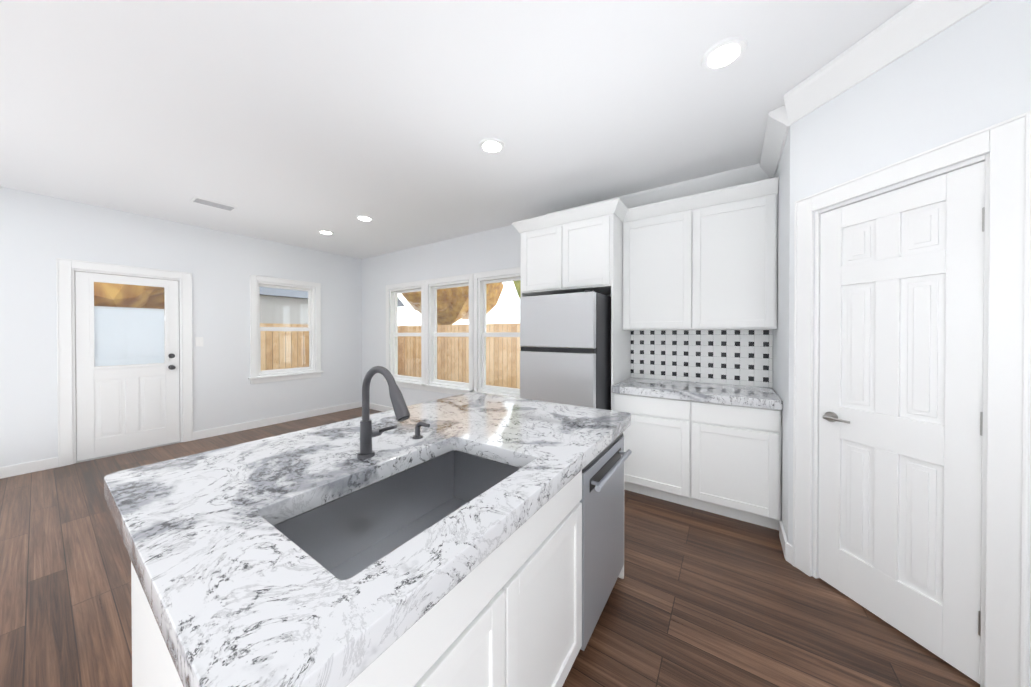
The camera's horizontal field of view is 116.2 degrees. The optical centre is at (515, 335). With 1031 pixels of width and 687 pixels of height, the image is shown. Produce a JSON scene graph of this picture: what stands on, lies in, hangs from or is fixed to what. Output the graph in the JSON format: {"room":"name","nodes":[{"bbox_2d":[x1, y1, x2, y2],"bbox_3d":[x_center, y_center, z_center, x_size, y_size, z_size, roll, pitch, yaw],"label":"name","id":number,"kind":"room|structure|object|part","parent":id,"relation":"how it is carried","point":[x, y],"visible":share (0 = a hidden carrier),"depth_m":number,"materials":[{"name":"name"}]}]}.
{"room":"kitchen","nodes":[
{"label":"kitchen","id":0,"kind":"room"},
{"bbox_2d":[0,186,361,466],"bbox_3d":[-4.593,-0.034,3.543,0.150,2.750,6.270,0,0,34],"label":"wall","id":1,"kind":"structure","parent":0,"point":[39,234],"depth_m":4.06,"materials":[{"name":"white paint"}]},
{"bbox_2d":[56,258,192,466],"bbox_3d":[-4.460,0.272,3.721,0.174,2.135,0.990,0,0,34],"label":"door frame","id":2,"kind":"structure","parent":1,"relation":"attached to","point":[66,351],"depth_m":3.36,"materials":[{"name":"white wood"}]},
{"bbox_2d":[75,271,179,460],"bbox_3d":[-4.408,0.322,3.686,0.117,2.005,0.762,0,0,34],"label":"entry door","id":3,"kind":"structure","parent":1,"relation":"in","point":[129,404],"depth_m":3.66,"materials":[{"name":"white wood"}]},
{"bbox_3d":[-4.438,-0.125,3.704,0.004,0.926,0.528,0,0,34],"label":"glass","id":4,"kind":"part","parent":3,"relation":"part of","materials":[{"name":"clear glass"}]},
{"bbox_2d":[94,306,164,366],"bbox_3d":[-4.445,0.005,3.709,0.011,0.661,0.524,0,0,34],"label":"blind","id":5,"kind":"object","parent":3,"relation":"attached to","point":[122,335],"depth_m":3.69,"materials":[{"name":"white fabric"}]},
{"bbox_2d":[195,337,202,345],"bbox_3d":[-4.091,0.077,4.150,0.010,0.120,0.075,0,0,34],"label":"light switch","id":6,"kind":"object","parent":1,"relation":"attached to","point":[198,341],"visible":1,"depth_m":4.14,"materials":[{"name":"white plastic"}]},
{"bbox_2d":[248,275,323,383],"bbox_3d":[-3.575,-0.091,5.009,0.190,1.565,1.000,0,0,34],"label":"window","id":7,"kind":"structure","parent":1,"relation":"in","point":[312,369],"depth_m":4.97,"materials":[{"name":"white"}]},
{"bbox_3d":[-3.603,-0.106,5.028,0.034,1.262,0.676,0,0,34],"label":"glass","id":8,"kind":"part","parent":7,"relation":"part of","materials":[{"name":"clear glass"}]},
{"bbox_2d":[0,0,914,258],"bbox_3d":[-1.533,-1.425,1.484,7.515,0.060,6.270,0,0,34],"label":"ceiling","id":9,"kind":"structure","parent":0,"point":[299,123],"depth_m":1.93,"materials":[{"name":"white paint"}]},
{"bbox_2d":[190,196,237,210],"bbox_3d":[-3.216,-1.402,3.424,0.180,0.011,0.340,0,0,34],"label":"ceiling vent","id":10,"kind":"object","parent":9,"relation":"in","point":[212,203],"visible":0.98,"depth_m":3.40,"materials":[{"name":"white metal"}]},
{"bbox_2d":[318,230,333,234],"bbox_3d":[-2.582,-1.408,4.371,0.196,0.011,0.196,0,0,34],"label":"recessed light","id":11,"kind":"object","parent":9,"relation":"in","point":[326,232],"visible":0.98,"depth_m":4.35,"materials":[{"name":"white plastic"}]},
{"bbox_2d":[356,215,373,220],"bbox_3d":[-1.806,-1.405,3.840,0.196,0.011,0.196,0,0,34],"label":"recessed light","id":12,"kind":"object","parent":9,"relation":"in","point":[363,218],"visible":1,"depth_m":3.83,"materials":[{"name":"white"}]},
{"bbox_2d":[479,138,504,153],"bbox_3d":[-0.173,-1.395,2.361,0.196,0.011,0.196,0,0,34],"label":"recessed light","id":13,"kind":"object","parent":9,"relation":"in","point":[492,145],"visible":0.98,"depth_m":2.34,"materials":[{"name":"white"}]},
{"bbox_2d":[701,36,747,70],"bbox_3d":[1.032,-1.389,1.590,0.196,0.011,0.196,0,0,34],"label":"recessed light","id":14,"kind":"object","parent":9,"relation":"in","point":[723,53],"visible":1,"depth_m":1.57,"materials":[{"name":"white plastic"}]},
{"bbox_2d":[0,407,979,686],"bbox_3d":[-1.533,1.385,1.503,7.515,0.060,6.270,0,0,34],"label":"floor","id":15,"kind":"structure","parent":0,"point":[698,597],"depth_m":1.60,"materials":[{"name":"brown wood"}]},
{"bbox_2d":[131,426,631,686],"bbox_3d":[-0.180,0.926,1.305,0.880,0.859,1.688,0,0,34],"label":"kitchen island","id":16,"kind":"object","parent":15,"relation":"on","point":[522,616],"depth_m":0.92,"materials":[{"name":"white wood"}]},
{"bbox_2d":[104,392,630,686],"bbox_3d":[-0.324,0.494,1.403,1.190,0.118,1.740,0,0,34],"label":"island countertop","id":17,"kind":"structure","parent":16,"relation":"on","point":[290,559],"depth_m":0.83,"materials":[{"name":"white stone"}]},
{"bbox_2d":[352,366,415,457],"bbox_3d":[-0.447,0.271,1.123,0.265,0.332,0.100,0,0,34],"label":"faucet","id":18,"kind":"object","parent":17,"relation":"on","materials":[{"name":"grey metal"}]},
{"bbox_2d":[274,450,520,579],"bbox_3d":[-0.287,0.607,0.982,0.444,0.216,0.724,0,0,34],"label":"sink","id":19,"kind":"object","parent":17,"relation":"in","point":[347,532],"depth_m":1.11,"materials":[{"name":"silver metal"}]},
{"bbox_2d":[580,433,631,650],"bbox_3d":[0.425,0.926,1.539,0.134,0.856,0.581,0,0,34],"label":"dishwasher","id":20,"kind":"object","parent":16,"relation":"in","point":[602,501],"depth_m":1.45,"materials":[{"name":"silver metal"}]},
{"bbox_2d":[520,290,610,409],"bbox_3d":[0.565,0.486,3.089,0.700,1.715,0.850,0,0,34],"label":"refrigerator","id":21,"kind":"object","parent":15,"relation":"on","point":[565,346],"visible":0.46,"depth_m":2.71,"materials":[{"name":"grey metal"}]},
{"bbox_3d":[0.351,-0.114,2.765,0.692,0.509,0.060,0,0,34],"label":"handle","id":22,"kind":"part","parent":21,"relation":"part of","materials":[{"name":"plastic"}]},
{"bbox_2d":[612,393,679,503],"bbox_3d":[1.280,0.916,2.840,0.659,0.859,0.608,0,0,34],"label":"base cabinet","id":23,"kind":"object","parent":15,"relation":"on","point":[652,468],"depth_m":2.60,"materials":[{"name":"white wood"}]},
{"bbox_2d":[680,401,782,529],"bbox_3d":[1.697,0.918,2.561,0.601,0.859,0.608,0,0,34],"label":"base cabinet","id":24,"kind":"object","parent":15,"relation":"on","point":[730,455],"depth_m":2.30,"materials":[{"name":"white wood"}]},
{"bbox_2d":[612,377,782,408],"bbox_3d":[1.469,0.457,2.693,1.131,0.060,0.638,0,0,34],"label":"countertop","id":25,"kind":"structure","parent":24,"relation":"on","point":[762,396],"depth_m":2.51,"materials":[{"name":"white stone"}]},
{"bbox_2d":[361,225,772,406],"bbox_3d":[0.232,-0.037,3.994,7.365,2.750,0.150,0,0,34],"label":"wall","id":26,"kind":"structure","parent":0,"point":[492,249],"depth_m":5.13,"materials":[{"name":"white paint"}]},
{"bbox_2d":[0,401,792,564],"bbox_3d":[-1.533,1.302,1.503,7.215,0.105,5.970,0,0,34],"label":"baseboard","id":27,"kind":"structure","parent":26,"relation":"attached to","point":[51,463],"depth_m":4.28,"materials":[{"name":"white wood"}]},
{"bbox_2d":[384,280,424,389],"bbox_3d":[-1.789,-0.008,5.312,1.040,1.715,0.190,0,0,34],"label":"window","id":28,"kind":"structure","parent":26,"relation":"in","point":[392,335],"depth_m":5.43,"materials":[{"name":"white plastic"}]},
{"bbox_3d":[-1.770,-0.023,5.340,0.716,1.412,0.034,0,0,34],"label":"glass","id":29,"kind":"part","parent":28,"relation":"part of","materials":[{"name":"clear glass"}]},
{"bbox_2d":[424,273,474,394],"bbox_3d":[-0.963,-0.005,4.759,1.050,1.715,0.190,0,0,34],"label":"window","id":30,"kind":"structure","parent":26,"relation":"in","point":[431,334],"depth_m":4.86,"materials":[{"name":"white"}]},
{"bbox_3d":[-0.944,-0.019,4.787,0.726,1.412,0.034,0,0,34],"label":"glass","id":31,"kind":"part","parent":30,"relation":"part of","materials":[{"name":"clear glass"}]},
{"bbox_2d":[470,267,520,397],"bbox_3d":[-0.144,-0.001,4.210,1.040,1.715,0.190,0,0,34],"label":"window","id":32,"kind":"structure","parent":26,"relation":"in","point":[480,334],"depth_m":4.39,"materials":[{"name":"white plastic"}]},
{"bbox_3d":[-0.125,-0.016,4.239,0.716,1.412,0.034,0,0,34],"label":"glass","id":33,"kind":"part","parent":32,"relation":"part of","materials":[{"name":"clear glass"}]},
{"bbox_2d":[520,214,565,296],"bbox_3d":[0.442,-0.799,3.390,0.522,0.722,0.608,0,0,34],"label":"upper cabinet","id":34,"kind":"object","parent":26,"relation":"attached to","point":[536,233],"depth_m":3.19,"materials":[{"name":"white wood"}]},
{"bbox_2d":[552,201,619,296],"bbox_3d":[0.773,-0.798,3.168,0.522,0.722,0.608,0,0,34],"label":"upper cabinet","id":35,"kind":"object","parent":26,"relation":"attached to","point":[586,239],"depth_m":2.90,"materials":[{"name":"white wood"}]},
{"bbox_2d":[620,198,679,332],"bbox_3d":[1.349,-0.606,2.952,0.637,1.102,0.328,0,0,34],"label":"upper cabinet","id":36,"kind":"object","parent":26,"relation":"attached to","point":[649,234],"depth_m":2.86,"materials":[{"name":"white wood"}]},
{"bbox_2d":[631,329,772,387],"bbox_3d":[1.644,0.185,2.953,1.131,0.478,0.008,0,0,34],"label":"backsplash","id":37,"kind":"structure","parent":26,"relation":"attached to","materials":[{"name":"tile"}]},
{"bbox_2d":[680,177,778,332],"bbox_3d":[1.768,-0.604,2.672,0.619,1.102,0.328,0,0,34],"label":"upper cabinet","id":38,"kind":"object","parent":26,"relation":"attached to","point":[688,284],"depth_m":2.53,"materials":[{"name":"white wood"}]},
{"bbox_2d":[773,128,789,541],"bbox_3d":[1.931,-0.025,2.248,0.120,2.750,0.860,0,0,34],"label":"wall","id":39,"kind":"structure","parent":0,"point":[781,360],"depth_m":2.11,"materials":[{"name":"white paint"}]},
{"bbox_2d":[788,0,1030,686],"bbox_3d":[1.867,-0.018,1.097,0.120,2.750,1.710,0,0,-11],"label":"wall","id":40,"kind":"structure","parent":0,"point":[968,75],"depth_m":1.40,"materials":[{"name":"white paint"}]},
{"bbox_2d":[546,0,992,214],"bbox_3d":[0.066,-1.317,0.414,3.365,0.138,5.970,0,0,34],"label":"crown molding","id":41,"kind":"structure","parent":40,"relation":"attached to","point":[909,27],"depth_m":1.65,"materials":[{"name":"white wood"}]},
{"bbox_2d":[818,161,984,683],"bbox_3d":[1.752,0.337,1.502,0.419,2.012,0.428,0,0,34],"label":"pantry door","id":42,"kind":"structure","parent":40,"relation":"in","point":[901,396],"depth_m":1.43,"materials":[{"name":"white wood"}]},
{"bbox_2d":[793,111,1030,686],"bbox_3d":[1.773,0.287,1.509,0.144,2.135,0.780,0,0,-11],"label":"door frame","id":43,"kind":"structure","parent":40,"relation":"attached to","point":[1005,145],"depth_m":1.19,"materials":[{"name":"white wood"}]},
{"label":"outside","id":44,"kind":"structure","parent":0,"visible":0},
{"bbox_3d":[-2.568,1.687,4.143,23.000,0.100,22.000,0,0,34],"label":"ground","id":45,"kind":"structure","parent":44,"visible":0},
{"bbox_2d":[94,282,164,315],"bbox_3d":[-9.510,-0.905,7.385,3.966,5.041,3.734,0,0,34],"label":"tree","id":46,"kind":"object","parent":45,"relation":"on","point":[134,303],"depth_m":6.75,"materials":[{"name":"brown plant"}]},
{"bbox_2d":[99,321,520,388],"bbox_3d":[-3.293,0.687,2.605,16.500,1.920,12.650,0,0,34],"label":"fence","id":47,"kind":"object","parent":45,"relation":"on","point":[301,336],"depth_m":8.46,"materials":[{"name":"brown wood"}]},
{"bbox_2d":[259,287,404,323],"bbox_3d":[-8.068,-0.573,12.987,3.400,4.300,6.000,0,0,34],"label":"house","id":48,"kind":"structure","parent":45,"relation":"on","point":[282,310],"depth_m":10.80,"materials":[{"name":"grey"}]},
{"bbox_2d":[401,282,503,324],"bbox_3d":[-3.723,-2.203,17.419,5.403,7.501,6.361,0,0,34],"label":"tree","id":49,"kind":"object","parent":45,"relation":"on","point":[491,300],"depth_m":15.76,"materials":[{"name":"brown plant"}]},
{"bbox_2d":[513,280,520,297],"bbox_3d":[2.783,-2.828,11.892,7.301,8.825,7.926,0,0,34],"label":"tree","id":50,"kind":"object","parent":45,"relation":"on","point":[517,287],"depth_m":12.89,"materials":[{"name":"green plant"}]}
]}

